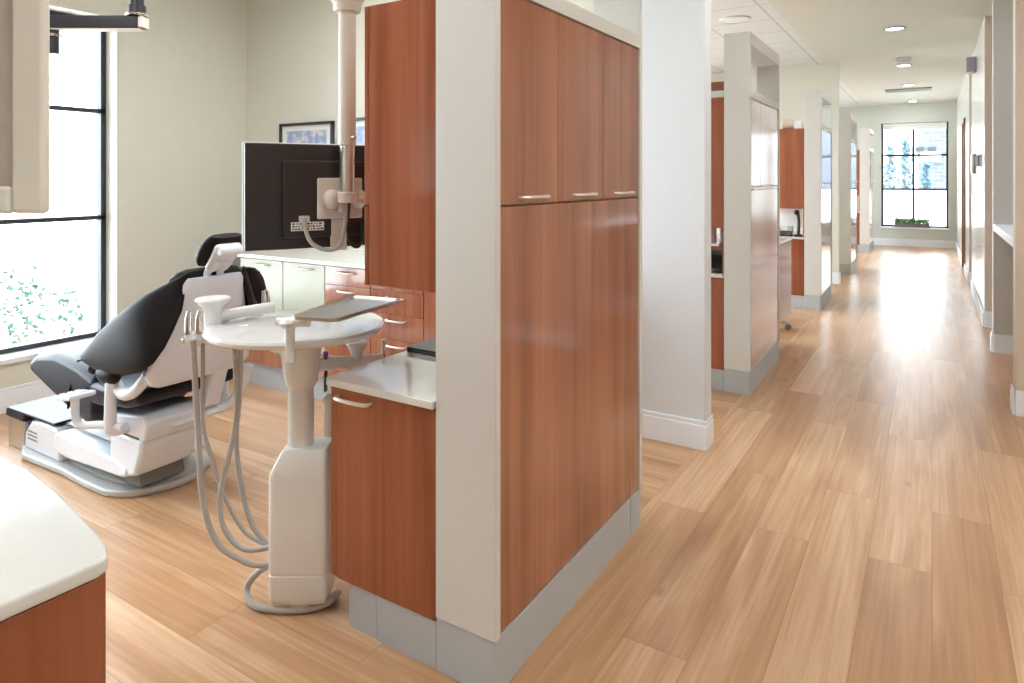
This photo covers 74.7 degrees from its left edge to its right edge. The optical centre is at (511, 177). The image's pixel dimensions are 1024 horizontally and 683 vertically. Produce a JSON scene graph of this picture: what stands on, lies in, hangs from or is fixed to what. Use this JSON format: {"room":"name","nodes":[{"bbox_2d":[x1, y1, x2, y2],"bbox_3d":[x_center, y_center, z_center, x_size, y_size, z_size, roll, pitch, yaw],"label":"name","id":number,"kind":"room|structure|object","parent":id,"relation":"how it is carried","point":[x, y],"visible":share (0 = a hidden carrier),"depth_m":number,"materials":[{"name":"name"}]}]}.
{"room":"dental clinic","nodes":[
{"label":"dental clinic","id":0,"kind":"room"},
{"bbox_2d":[0,0,246,388],"bbox_3d":[-0.891,-0.065,8.284,0.260,3.130,21.100,0,0,32],"label":"wall","id":1,"kind":"structure","parent":0,"point":[176,89],"depth_m":5.21,"materials":[{"name":"paint"}]},
{"bbox_2d":[0,380,55,414],"bbox_3d":[-4.328,1.420,2.532,0.016,0.160,7.700,0,0,32],"label":"baseboard","id":2,"kind":"structure","parent":1,"relation":"attached to","point":[18,394],"depth_m":4.36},
{"bbox_2d":[0,10,105,365],"bbox_3d":[-3.736,0.015,3.671,0.230,2.350,3.020,0,0,32],"label":"window","id":3,"kind":"structure","parent":1,"relation":"in","point":[25,351],"depth_m":4.93,"materials":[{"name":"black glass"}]},
{"bbox_2d":[247,0,710,450],"bbox_3d":[-0.578,-0.065,4.794,3.973,3.130,0.146,0,0,32],"label":"wall","id":4,"kind":"structure","parent":0,"point":[676,34],"depth_m":3.83,"materials":[{"name":"white paint"}]},
{"bbox_2d":[279,121,334,143],"bbox_3d":[-1.652,-0.212,5.381,0.620,0.465,0.027,0,0,32],"label":"framed picture","id":5,"kind":"object","parent":4,"relation":"attached to","point":[321,132],"visible":0.4,"depth_m":5.36,"materials":[{"name":"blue paper"}]},
{"bbox_2d":[287,130,325,143],"bbox_3d":[-1.651,-0.220,5.383,0.460,0.320,0.004,0,0,32],"label":"print","id":6,"kind":"object","parent":5,"relation":"attached to","point":[293,136],"depth_m":5.38},
{"bbox_2d":[356,117,364,144],"bbox_3d":[-0.995,-0.217,4.970,0.620,0.475,0.027,0,0,32],"label":"framed picture","id":7,"kind":"object","parent":4,"relation":"attached to","point":[360,122],"visible":0.02,"depth_m":5.06,"materials":[{"name":"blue paper"}]},
{"bbox_2d":[356,126,364,144],"bbox_3d":[-0.994,-0.225,4.972,0.460,0.330,0.004,0,0,32],"label":"print","id":8,"kind":"object","parent":7,"relation":"attached to","point":[360,130],"depth_m":5.06},
{"bbox_2d":[705,414,713,449],"bbox_3d":[1.103,1.420,3.751,0.016,0.160,0.130,0,0,32],"label":"baseboard","id":9,"kind":"structure","parent":4,"relation":"attached to","point":[710,421],"depth_m":3.74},
{"bbox_2d":[0,245,1023,682],"bbox_3d":[2.401,1.550,6.401,7.920,0.100,21.400,0,0,32],"label":"floor","id":10,"kind":"structure","parent":0,"point":[857,515],"depth_m":2.76,"materials":[{"name":"brown wood"}]},
{"bbox_2d":[0,572,105,682],"bbox_3d":[-1.259,1.033,0.714,0.896,0.934,1.274,0,0,32],"label":"base cabinet","id":11,"kind":"object","parent":10,"relation":"on","point":[61,638],"visible":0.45,"depth_m":0.91,"materials":[{"name":"brown wood"}]},
{"bbox_2d":[0,457,107,621],"bbox_3d":[-1.258,0.551,0.716,0.908,0.023,1.280,0,0,32],"label":"countertop","id":12,"kind":"structure","parent":11,"relation":"on","point":[47,550],"depth_m":0.99,"materials":[{"name":"white stone"}]},
{"bbox_2d":[6,233,279,497],"bbox_3d":[-1.917,0.876,3.401,2.008,1.248,0.792,0,0,32],"label":"dental chair","id":13,"kind":"object","parent":10,"relation":"on","point":[118,422],"visible":0.91,"depth_m":3.15,"materials":[{"name":"white plastic"}]},
{"bbox_2d":[6,395,80,425],"bbox_3d":[-2.475,1.305,3.849,0.560,0.060,0.520,0,0,32],"label":"cushion","id":14,"kind":"object","parent":13,"relation":"on","point":[47,411],"depth_m":3.69,"materials":[{"name":"fabric"}]},
{"bbox_2d":[233,251,251,362],"bbox_3d":[-2.012,1.030,5.117,0.230,0.940,0.228,0,0,32],"label":"base cabinet","id":15,"kind":"object","parent":10,"relation":"on","point":[237,261],"visible":0.02,"depth_m":5.01,"materials":[{"name":"white"}]},
{"bbox_2d":[241,257,287,391],"bbox_3d":[-1.637,1.038,5.013,0.463,0.925,0.634,0,0,32],"label":"base cabinet","id":16,"kind":"object","parent":10,"relation":"on","point":[267,369],"visible":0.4,"depth_m":4.75,"materials":[{"name":"white wood"}]},
{"bbox_2d":[237,248,364,268],"bbox_3d":[-0.868,0.560,4.542,2.290,0.026,0.619,0,0,32],"label":"countertop","id":17,"kind":"structure","parent":16,"relation":"on","point":[348,258],"depth_m":4.68,"materials":[{"name":"white stone"}]},
{"bbox_2d":[181,295,385,613],"bbox_3d":[-0.795,0.970,2.468,0.639,1.060,0.616,0,0,35],"label":"dental delivery unit","id":18,"kind":"object","parent":10,"relation":"on","point":[301,580],"visible":0.94,"depth_m":2.32,"materials":[{"name":"white plastic"}]},
{"bbox_2d":[275,316,310,362],"bbox_3d":[-0.708,0.526,2.174,0.118,0.148,0.081,0,0,32],"label":"post","id":19,"kind":"object","parent":18,"relation":"on","point":[291,343],"depth_m":2.17,"materials":[{"name":"white plastic"}]},
{"bbox_2d":[322,390,330,436],"bbox_3d":[-0.637,0.840,2.404,0.084,0.150,0.084,0,0,32],"label":"canister","id":20,"kind":"object","parent":18,"relation":"on","point":[326,398],"depth_m":2.37,"materials":[{"name":"white plastic"}]},
{"bbox_2d":[293,295,399,321],"bbox_3d":[-0.566,0.443,2.277,0.216,0.015,0.398,0,0,21],"label":"tray","id":21,"kind":"object","parent":18,"relation":"on","point":[351,306],"visible":1,"depth_m":2.29,"materials":[{"name":"metal"}]},
{"bbox_2d":[283,261,330,400],"bbox_3d":[-1.264,1.038,4.779,0.411,0.925,0.634,0,0,32],"label":"base cabinet","id":22,"kind":"object","parent":10,"relation":"on","point":[303,283],"visible":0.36,"depth_m":4.53,"materials":[{"name":"white wood"}]},
{"bbox_2d":[325,266,370,375],"bbox_3d":[-0.914,1.038,4.561,0.406,0.925,0.634,0,0,32],"label":"base cabinet","id":23,"kind":"object","parent":10,"relation":"on","point":[340,282],"visible":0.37,"depth_m":4.34,"materials":[{"name":"brown wood"}]},
{"bbox_2d":[331,386,436,668],"bbox_3d":[-0.149,1.103,2.638,0.490,0.795,1.175,0,0,32],"label":"base cabinet","id":24,"kind":"object","parent":10,"relation":"on","point":[383,451],"visible":0.31,"depth_m":2.15,"materials":[{"name":"brown wood"}]},
{"bbox_2d":[326,351,435,409],"bbox_3d":[-0.138,0.691,2.639,0.471,0.025,1.142,0,0,32],"label":"countertop","id":25,"kind":"structure","parent":24,"relation":"on","point":[406,377],"depth_m":2.26,"materials":[{"name":"white stone"}]},
{"bbox_2d":[406,337,435,355],"bbox_3d":[-0.206,0.667,2.630,0.340,0.019,0.240,0,0,32],"label":"laptop","id":26,"kind":"object","parent":25,"relation":"on","point":[428,347],"visible":0.25,"depth_m":2.60,"materials":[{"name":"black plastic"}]},
{"bbox_2d":[371,285,423,357],"bbox_3d":[-0.558,1.038,4.338,0.426,0.925,0.634,0,0,32],"label":"base cabinet","id":27,"kind":"object","parent":10,"relation":"on","point":[403,327],"visible":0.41,"depth_m":4.08,"materials":[{"name":"brown wood"}]},
{"bbox_2d":[424,291,435,340],"bbox_3d":[-0.138,1.038,4.075,0.556,0.925,0.634,0,0,32],"label":"base cabinet","id":28,"kind":"object","parent":10,"relation":"on","point":[429,297],"visible":0.02,"depth_m":3.96,"materials":[{"name":"brown wood"}]},
{"bbox_2d":[436,0,641,682],"bbox_3d":[0.165,0.245,2.468,0.219,2.510,1.150,0,0,32],"label":"partition wall","id":29,"kind":"structure","parent":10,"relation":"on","point":[471,646],"depth_m":1.99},
{"bbox_2d":[365,0,435,292],"bbox_3d":[-0.081,-0.107,2.621,0.356,0.925,1.092,0,0,32],"label":"upper cabinet","id":30,"kind":"object","parent":29,"relation":"attached to","point":[400,36],"visible":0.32,"depth_m":2.15,"materials":[{"name":"brown wood"}]},
{"bbox_2d":[500,0,637,632],"bbox_3d":[0.178,0.389,2.460,0.246,1.883,1.090,0,0,32],"label":"tall cabinet","id":31,"kind":"object","parent":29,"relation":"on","point":[569,88],"visible":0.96,"depth_m":2.27,"materials":[{"name":"brown wood"}]},
{"bbox_2d":[711,277,723,390],"bbox_3d":[1.546,1.103,5.270,0.490,0.795,1.085,0,0,32],"label":"base cabinet","id":32,"kind":"object","parent":10,"relation":"on","point":[717,284],"visible":0.03,"depth_m":4.73,"materials":[{"name":"brown wood"}]},
{"bbox_2d":[711,267,723,277],"bbox_3d":[1.558,0.691,5.270,0.471,0.025,1.052,0,0,32],"label":"countertop","id":33,"kind":"structure","parent":32,"relation":"on","point":[713,274],"depth_m":4.73,"materials":[{"name":"white stone"}]},
{"bbox_2d":[711,250,721,267],"bbox_3d":[1.512,0.617,5.155,0.335,0.121,0.158,0,0,32],"label":"monitor","id":34,"kind":"object","parent":33,"relation":"on","point":[716,255],"visible":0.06,"depth_m":5.07,"materials":[{"name":"black plastic"}]},
{"bbox_2d":[711,267,721,272],"bbox_3d":[1.476,0.658,4.809,0.100,0.036,0.064,0,0,32],"label":"computer mouse","id":35,"kind":"object","parent":33,"relation":"on","point":[714,269],"visible":0.88,"depth_m":4.79,"materials":[{"name":"black plastic"}]},
{"bbox_2d":[711,240,790,322],"bbox_3d":[2.098,1.033,6.022,0.666,0.934,0.752,0,0,32],"label":"base cabinet","id":36,"kind":"object","parent":10,"relation":"on","point":[785,248],"visible":0.15,"depth_m":5.89,"materials":[{"name":"brown wood"}]},
{"bbox_2d":[780,237,791,243],"bbox_3d":[2.102,0.551,6.023,0.673,0.023,0.758,0,0,32],"label":"countertop","id":37,"kind":"structure","parent":36,"relation":"on","point":[782,239],"depth_m":5.94,"materials":[{"name":"white stone"}]},
{"bbox_2d":[724,31,779,395],"bbox_3d":[1.843,0.245,5.111,0.178,2.510,1.060,0,0,32],"label":"partition wall","id":38,"kind":"structure","parent":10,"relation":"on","point":[741,49],"depth_m":4.67,"materials":[{"name":"beige paint"}]},
{"bbox_2d":[711,232,721,245],"bbox_3d":[1.527,0.475,5.297,0.469,0.020,1.000,0,0,32],"label":"wall shelf","id":39,"kind":"object","parent":38,"relation":"attached to","point":[717,243],"visible":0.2,"depth_m":4.84,"materials":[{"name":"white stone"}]},
{"bbox_2d":[711,228,716,241],"bbox_3d":[1.455,0.400,4.870,0.056,0.130,0.055,0,0,32],"label":"jar","id":40,"kind":"object","parent":39,"relation":"on","point":[713,230],"visible":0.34,"depth_m":4.84,"materials":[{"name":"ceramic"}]},
{"bbox_2d":[711,97,723,227],"bbox_3d":[1.614,-0.107,5.253,0.356,0.925,1.002,0,0,32],"label":"upper cabinet","id":41,"kind":"object","parent":38,"relation":"attached to","point":[717,104],"visible":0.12,"depth_m":4.76,"materials":[{"name":"brown wood"}]},
{"bbox_2d":[711,81,723,97],"bbox_3d":[1.618,-0.635,5.216,0.308,0.129,0.940,0,0,32],"label":"storage box","id":42,"kind":"object","parent":41,"relation":"on","point":[717,88],"visible":0.16,"depth_m":4.86,"materials":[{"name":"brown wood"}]},
{"bbox_2d":[722,228,723,273],"bbox_3d":[1.758,0.516,5.164,0.018,0.322,1.000,0,0,32],"label":"backsplash","id":43,"kind":"structure","parent":38,"relation":"attached to","point":[722,228],"depth_m":4.74,"materials":[{"name":"brown wood"}]},
{"bbox_2d":[751,99,779,367],"bbox_3d":[1.856,0.389,5.103,0.204,1.883,1.000,0,0,32],"label":"tall cabinet","id":44,"kind":"object","parent":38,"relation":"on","point":[764,119],"visible":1,"depth_m":5.01,"materials":[{"name":"brown wood"}]},
{"bbox_2d":[782,319,791,329],"bbox_3d":[2.534,1.217,6.778,0.550,0.564,0.553,0,0,32],"label":"stool","id":45,"kind":"object","parent":10,"relation":"on","point":[788,326],"visible":0.09,"depth_m":6.62,"materials":[{"name":"silver metal"}]},
{"bbox_2d":[791,239,803,308],"bbox_3d":[3.379,1.103,8.199,0.490,0.795,0.995,0,0,32],"label":"base cabinet","id":46,"kind":"object","parent":10,"relation":"on","point":[797,245],"visible":0.11,"depth_m":7.71,"materials":[{"name":"brown wood"}]},
{"bbox_2d":[780,230,803,238],"bbox_3d":[3.391,0.691,8.199,0.471,0.025,0.962,0,0,32],"label":"countertop","id":47,"kind":"structure","parent":46,"relation":"on","point":[794,232],"depth_m":7.78,"materials":[{"name":"white stone"}]},
{"bbox_2d":[780,228,791,235],"bbox_3d":[3.190,0.631,7.878,0.170,0.091,0.140,0,0,32],"label":"desk phone","id":48,"kind":"object","parent":47,"relation":"on","point":[782,232],"visible":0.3,"depth_m":7.84,"materials":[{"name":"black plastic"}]},
{"bbox_2d":[780,208,801,234],"bbox_3d":[3.315,0.519,8.012,0.280,0.318,0.140,0,0,32],"label":"desktop monitor","id":49,"kind":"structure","parent":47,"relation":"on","point":[788,218],"depth_m":7.97,"materials":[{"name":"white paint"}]},
{"bbox_2d":[794,210,802,235],"bbox_3d":[3.333,0.525,7.814,0.100,0.305,0.114,0,0,32],"label":"desk lamp","id":50,"kind":"object","parent":47,"relation":"on","point":[796,212],"visible":1,"depth_m":7.80,"materials":[{"name":"black plastic"}]},
{"bbox_2d":[804,89,831,310],"bbox_3d":[3.676,0.245,8.040,0.178,2.510,0.970,0,0,32],"label":"partition wall","id":51,"kind":"structure","parent":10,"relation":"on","point":[817,103],"depth_m":7.64,"materials":[{"name":"beige paint"}]},
{"bbox_2d":[780,128,803,208],"bbox_3d":[3.447,-0.107,8.181,0.356,0.925,0.912,0,0,32],"label":"upper cabinet","id":52,"kind":"object","parent":51,"relation":"attached to","point":[791,140],"visible":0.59,"depth_m":7.77,"materials":[{"name":"brown wood"}]},
{"bbox_2d":[782,119,793,128],"bbox_3d":[3.243,-0.630,7.892,0.127,0.120,0.120,0,0,23],"label":"box","id":53,"kind":"object","parent":52,"relation":"on","point":[786,123],"visible":0.91,"depth_m":7.85,"materials":[{"name":"beige cardboard"}]},
{"bbox_2d":[795,121,802,128],"bbox_3d":[3.357,-0.616,7.843,0.070,0.088,0.140,0,0,32],"label":"tissue box","id":54,"kind":"object","parent":52,"relation":"on","point":[798,124],"visible":0.76,"depth_m":7.79,"materials":[{"name":"white paper"}]},
{"bbox_2d":[822,130,832,292],"bbox_3d":[3.689,0.389,8.031,0.204,1.883,0.910,0,0,32],"label":"tall cabinet","id":55,"kind":"object","parent":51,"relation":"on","point":[826,137],"visible":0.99,"depth_m":8.01,"materials":[{"name":"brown wood"}]},
{"bbox_2d":[839,113,856,274],"bbox_3d":[5.435,0.245,10.850,0.178,2.510,1.020,0,0,32],"label":"partition wall","id":56,"kind":"structure","parent":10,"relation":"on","point":[847,121],"depth_m":10.42,"materials":[{"name":"beige paint"}]},
{"bbox_2d":[851,143,857,262],"bbox_3d":[5.447,0.389,10.841,0.204,1.883,0.960,0,0,32],"label":"tall cabinet","id":57,"kind":"object","parent":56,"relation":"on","point":[854,181],"visible":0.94,"depth_m":10.77,"materials":[{"name":"brown wood"}]},
{"bbox_2d":[857,213,859,251],"bbox_3d":[7.109,1.103,14.158,0.490,0.795,1.175,0,0,32],"label":"base cabinet","id":58,"kind":"object","parent":10,"relation":"on","point":[858,214],"visible":0.04,"depth_m":13.57,"materials":[{"name":"brown wood"}]},
{"bbox_2d":[860,128,873,252],"bbox_3d":[7.405,0.245,13.999,0.178,2.510,1.150,0,0,32],"label":"partition wall","id":59,"kind":"structure","parent":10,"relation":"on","point":[866,134],"depth_m":13.51,"materials":[{"name":"beige paint"}]},
{"bbox_2d":[857,150,859,195],"bbox_3d":[7.177,-0.107,14.141,0.356,0.925,1.092,0,0,32],"label":"upper cabinet","id":60,"kind":"object","parent":59,"relation":"attached to","point":[858,151],"visible":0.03,"depth_m":13.59,"materials":[{"name":"brown wood"}]},
{"bbox_2d":[870,151,872,242],"bbox_3d":[7.418,0.389,13.991,0.204,1.883,1.090,0,0,32],"label":"tall cabinet","id":61,"kind":"object","parent":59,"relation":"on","point":[871,153],"visible":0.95,"depth_m":13.97,"materials":[{"name":"brown wood"}]},
{"bbox_2d":[711,63,839,283],"bbox_3d":[3.004,-0.065,10.574,3.913,3.130,0.146,0,0,32],"label":"wall","id":62,"kind":"structure","parent":0,"point":[794,80],"depth_m":9.64,"materials":[{"name":"paint"}]},
{"bbox_2d":[711,0,991,106],"bbox_3d":[2.402,-1.680,6.401,7.920,0.100,21.400,0,0,32],"label":"ceiling","id":63,"kind":"structure","parent":0,"point":[938,36],"depth_m":7.84,"materials":[{"name":"paint"}]},
{"bbox_2d":[0,0,49,213],"bbox_3d":[-1.447,-0.772,1.667,0.660,1.716,0.135,0,0,0],"label":"upper cabinet","id":64,"kind":"object","parent":63,"relation":"hanging from","point":[24,24],"visible":1,"depth_m":1.60,"materials":[{"name":"beige plastic"}]},
{"bbox_2d":[50,0,149,54],"bbox_3d":[-2.520,-1.021,3.632,1.105,1.218,0.175,0,0,4],"label":"light","id":65,"kind":"object","parent":63,"relation":"hanging from","point":[136,19],"visible":0.66,"depth_m":3.59,"materials":[{"name":"black metal"}]},
{"bbox_2d":[242,0,368,251],"bbox_3d":[-0.678,-0.667,2.722,0.752,1.926,0.198,0,0,-31],"label":"monitor","id":66,"kind":"object","parent":63,"relation":"hanging from","point":[295,195],"visible":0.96,"depth_m":2.66,"materials":[{"name":"black plastic"}]},
{"bbox_2d":[719,15,750,23],"bbox_3d":[2.284,-1.619,6.875,0.310,0.020,0.310,0,0,32],"label":"recessed light","id":67,"kind":"object","parent":63,"relation":"attached to","point":[730,19],"visible":1,"depth_m":6.83,"materials":[{"name":"white plastic"}]},
{"bbox_2d":[721,17,748,22],"bbox_3d":[2.284,-1.613,6.875,0.276,0.007,0.276,0,0,32],"label":"grille","id":68,"kind":"object","parent":67,"relation":"attached to","point":[726,19],"depth_m":6.84,"materials":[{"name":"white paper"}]},
{"bbox_2d":[883,26,905,30],"bbox_3d":[4.159,-1.623,7.295,0.216,0.012,0.216,0,0,32],"label":"recessed light","id":69,"kind":"object","parent":63,"relation":"in","point":[894,28],"visible":1,"depth_m":7.27,"materials":[{"name":"white"}]},
{"bbox_2d":[896,57,910,63],"bbox_3d":[5.333,-1.599,9.143,0.180,0.059,0.160,0,0,32],"label":"smoke detector","id":70,"kind":"object","parent":63,"relation":"attached to","point":[905,59],"visible":1,"depth_m":9.09,"materials":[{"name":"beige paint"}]},
{"bbox_2d":[896,64,911,66],"bbox_3d":[5.649,-1.623,9.677,0.216,0.012,0.216,0,0,32],"label":"recessed light","id":71,"kind":"object","parent":63,"relation":"in","point":[900,65],"visible":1,"depth_m":9.66,"materials":[{"name":"white"}]},
{"bbox_2d":[885,87,931,92],"bbox_3d":[7.299,-1.619,12.361,0.740,0.019,0.380,0,0,32],"label":"ceiling vent","id":72,"kind":"object","parent":63,"relation":"in","point":[923,88],"visible":1,"depth_m":12.35,"materials":[{"name":"grey metal"}]},
{"bbox_2d":[839,101,956,240],"bbox_3d":[8.115,-0.065,15.247,7.620,3.130,0.260,0,0,32],"label":"wall","id":73,"kind":"structure","parent":0,"point":[872,117],"depth_m":14.72,"materials":[{"name":"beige paint"}]},
{"bbox_2d":[873,238,955,248],"bbox_3d":[7.129,1.420,15.701,5.467,0.160,0.016,0,0,32],"label":"baseboard","id":74,"kind":"structure","parent":73,"relation":"attached to","point":[877,241],"depth_m":14.65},
{"bbox_2d":[880,122,949,229],"bbox_3d":[8.835,-0.050,14.744,1.306,2.330,0.210,0,0,32],"label":"window","id":75,"kind":"structure","parent":73,"relation":"in","point":[913,154],"depth_m":14.79,"materials":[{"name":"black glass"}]},
{"bbox_2d":[892,217,930,227],"bbox_3d":[8.772,0.970,14.741,0.742,0.222,0.217,0,0,32],"label":"planter","id":76,"kind":"object","parent":75,"relation":"on","point":[919,223],"visible":1,"depth_m":14.70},
{"bbox_2d":[883,122,946,129],"bbox_3d":[8.827,-1.140,14.732,1.206,0.140,0.050,0,0,32],"label":"roller shade","id":77,"kind":"object","parent":75,"relation":"attached to","point":[926,125],"visible":1,"depth_m":14.73,"materials":[{"name":"white fabric"}]},
{"bbox_2d":[957,77,964,253],"bbox_3d":[8.348,-0.065,12.383,0.120,3.130,4.350,0,0,32],"label":"wall","id":78,"kind":"structure","parent":0,"point":[961,98],"depth_m":12.84,"materials":[{"name":"white paint"}]},
{"bbox_2d":[956,241,961,264],"bbox_3d":[8.550,1.420,12.834,0.016,0.160,3.330,0,0,32],"label":"baseboard","id":79,"kind":"structure","parent":78,"relation":"attached to","point":[957,246],"depth_m":12.48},
{"bbox_2d":[962,118,964,266],"bbox_3d":[7.455,0.275,10.965,0.150,2.450,1.000,0,0,32],"label":"door","id":80,"kind":"structure","parent":78,"relation":"in","point":[963,120],"depth_m":11.37,"materials":[{"name":"brown wood"}]},
{"bbox_2d":[964,264,968,282],"bbox_3d":[6.827,1.420,10.081,0.016,0.160,1.166,0,0,32],"label":"baseboard","id":81,"kind":"structure","parent":78,"relation":"attached to","point":[966,272],"depth_m":9.87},
{"bbox_2d":[965,73,968,271],"bbox_3d":[7.750,-0.065,9.512,2.153,3.130,1.150,0,0,32],"label":"wall","id":82,"kind":"structure","parent":0,"point":[966,75],"depth_m":9.95,"materials":[{"name":"white paint"}]},
{"bbox_2d":[969,74,971,271],"bbox_3d":[7.439,-0.064,9.021,2.139,3.128,0.011,0,0,32],"label":"trim","id":83,"kind":"structure","parent":82,"relation":"attached to","point":[970,75],"depth_m":9.58,"materials":[{"name":"beige paint"}]},
{"bbox_2d":[972,16,984,310],"bbox_3d":[6.334,-0.065,7.249,2.153,3.130,2.490,0,0,32],"label":"wall","id":84,"kind":"structure","parent":0,"point":[978,78],"depth_m":7.44,"materials":[{"name":"white paint"}]},
{"bbox_2d":[966,57,975,73],"bbox_3d":[5.468,-1.340,7.991,0.098,0.180,0.150,0,0,32],"label":"wall speaker","id":85,"kind":"object","parent":84,"relation":"attached to","point":[970,61],"visible":1,"depth_m":7.93,"materials":[{"name":"grey plastic"}]},
{"bbox_2d":[971,153,974,173],"bbox_3d":[5.682,-0.175,8.270,0.034,0.250,0.350,0,0,32],"label":"room sign","id":86,"kind":"object","parent":84,"relation":"attached to","point":[972,155],"visible":0.99,"depth_m":8.14,"materials":[{"name":"metal"}]},
{"bbox_2d":[970,280,983,326],"bbox_3d":[5.410,1.420,7.817,0.016,0.160,2.506,0,0,32],"label":"baseboard","id":87,"kind":"structure","parent":84,"relation":"attached to","point":[978,305],"depth_m":7.49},
{"bbox_2d":[975,154,980,167],"bbox_3d":[5.154,-0.188,7.421,0.029,0.135,0.610,0,0,32],"label":"room sign","id":88,"kind":"object","parent":84,"relation":"attached to","point":[978,157],"visible":1,"depth_m":7.24,"materials":[{"name":"metal"}]},
{"bbox_2d":[984,311,991,327],"bbox_3d":[5.132,1.420,6.509,0.900,0.160,0.016,0,0,32],"label":"baseboard","id":89,"kind":"structure","parent":84,"relation":"attached to","point":[987,315],"depth_m":6.73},
{"bbox_2d":[985,16,991,311],"bbox_3d":[5.668,-0.064,6.190,2.139,3.128,0.011,0,0,32],"label":"trim","id":90,"kind":"structure","parent":84,"relation":"attached to","point":[988,19],"depth_m":6.74,"materials":[{"name":"beige paint"}]},
{"bbox_2d":[992,0,1012,335],"bbox_3d":[5.090,-0.065,5.261,2.153,3.130,0.120,0,0,32],"label":"wall","id":91,"kind":"structure","parent":0,"point":[1002,10],"depth_m":5.75,"materials":[{"name":"beige paint"}]},
{"bbox_2d":[990,331,992,351],"bbox_3d":[4.166,1.420,5.830,0.016,0.160,0.136,0,0,32],"label":"baseboard","id":92,"kind":"structure","parent":91,"relation":"attached to","point":[991,334],"depth_m":5.77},
{"bbox_2d":[993,334,1012,354],"bbox_3d":[4.516,1.420,5.526,0.900,0.160,0.016,0,0,32],"label":"baseboard","id":93,"kind":"structure","parent":91,"relation":"attached to","point":[1002,344],"depth_m":5.72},
{"bbox_2d":[1013,0,1015,389],"bbox_3d":[4.138,-0.065,3.740,2.153,3.130,0.130,0,0,32],"label":"wall","id":94,"kind":"structure","parent":0,"point":[1014,1],"depth_m":4.29,"materials":[{"name":"paint"}]},
{"bbox_2d":[993,224,1012,246],"bbox_3d":[3.936,0.425,4.928,0.550,0.060,1.666,0,0,32],"label":"shelf","id":95,"kind":"object","parent":94,"relation":"attached to","point":[1005,231],"visible":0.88,"depth_m":5.15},
{"bbox_2d":[1010,384,1014,414],"bbox_3d":[3.214,1.420,4.308,0.016,0.160,0.146,0,0,32],"label":"baseboard","id":96,"kind":"structure","parent":94,"relation":"attached to","point":[1012,391],"depth_m":4.25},
{"bbox_2d":[1015,390,1023,416],"bbox_3d":[3.562,1.420,4.000,0.900,0.160,0.016,0,0,32],"label":"baseboard","id":97,"kind":"structure","parent":94,"relation":"attached to","point":[1019,395],"depth_m":4.22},
{"bbox_2d":[1016,0,1023,390],"bbox_3d":[4.097,-0.064,3.680,2.139,3.128,0.011,0,0,32],"label":"trim","id":98,"kind":"structure","parent":94,"relation":"attached to","point":[1019,3],"depth_m":4.23,"materials":[{"name":"beige paint"}]},
{"label":"outside","id":99,"kind":"structure","parent":0,"visible":0},
{"bbox_2d":[0,207,96,347],"bbox_3d":[10.610,1.685,16.954,80.000,0.130,100.000,0,0,32],"label":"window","id":100,"kind":"structure","parent":99,"point":[67,249],"depth_m":12.42,"materials":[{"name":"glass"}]},
{"bbox_2d":[0,259,58,344],"bbox_3d":[-4.440,1.185,6.122,0.457,0.882,0.442,0,0,32],"label":"shrub","id":101,"kind":"object","parent":100,"relation":"on","point":[28,323],"visible":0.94,"depth_m":6.09,"materials":[{"name":"green plant"}]},
{"bbox_2d":[50,287,84,335],"bbox_3d":[-4.198,1.321,6.336,0.289,0.603,0.231,0,0,-22],"label":"shrub","id":102,"kind":"object","parent":100,"relation":"on","point":[62,301],"visible":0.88,"depth_m":6.32,"materials":[{"name":"green plant"}]},
{"bbox_2d":[884,145,902,187],"bbox_3d":[12.233,0.267,21.797,1.205,2.705,1.047,0,0,-9],"label":"evergreen tree","id":103,"kind":"object","parent":100,"relation":"on","point":[889,169],"visible":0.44,"depth_m":21.76,"materials":[{"name":"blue plant"}]},
{"bbox_2d":[897,136,915,187],"bbox_3d":[13.157,0.104,22.449,1.014,3.031,1.195,0,0,6],"label":"evergreen tree","id":104,"kind":"object","parent":100,"relation":"on","point":[905,171],"visible":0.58,"depth_m":22.39,"materials":[{"name":"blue plant"}]},
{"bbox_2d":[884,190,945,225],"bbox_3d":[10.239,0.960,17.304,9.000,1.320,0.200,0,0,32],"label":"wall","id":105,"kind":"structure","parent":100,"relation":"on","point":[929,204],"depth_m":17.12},
{"bbox_2d":[892,128,945,188],"bbox_3d":[24.486,-1.690,35.166,7.800,6.620,6.400,0,0,32],"label":"building","id":106,"kind":"structure","parent":100,"relation":"on","point":[927,141],"depth_m":34.01,"materials":[{"name":"stone"}]},
{"bbox_2d":[918,161,932,187],"bbox_3d":[12.886,0.538,20.849,0.645,2.165,0.537,0,0,5],"label":"evergreen tree","id":107,"kind":"object","parent":100,"relation":"on","point":[925,177],"visible":0.43,"depth_m":20.81,"materials":[{"name":"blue plant"}]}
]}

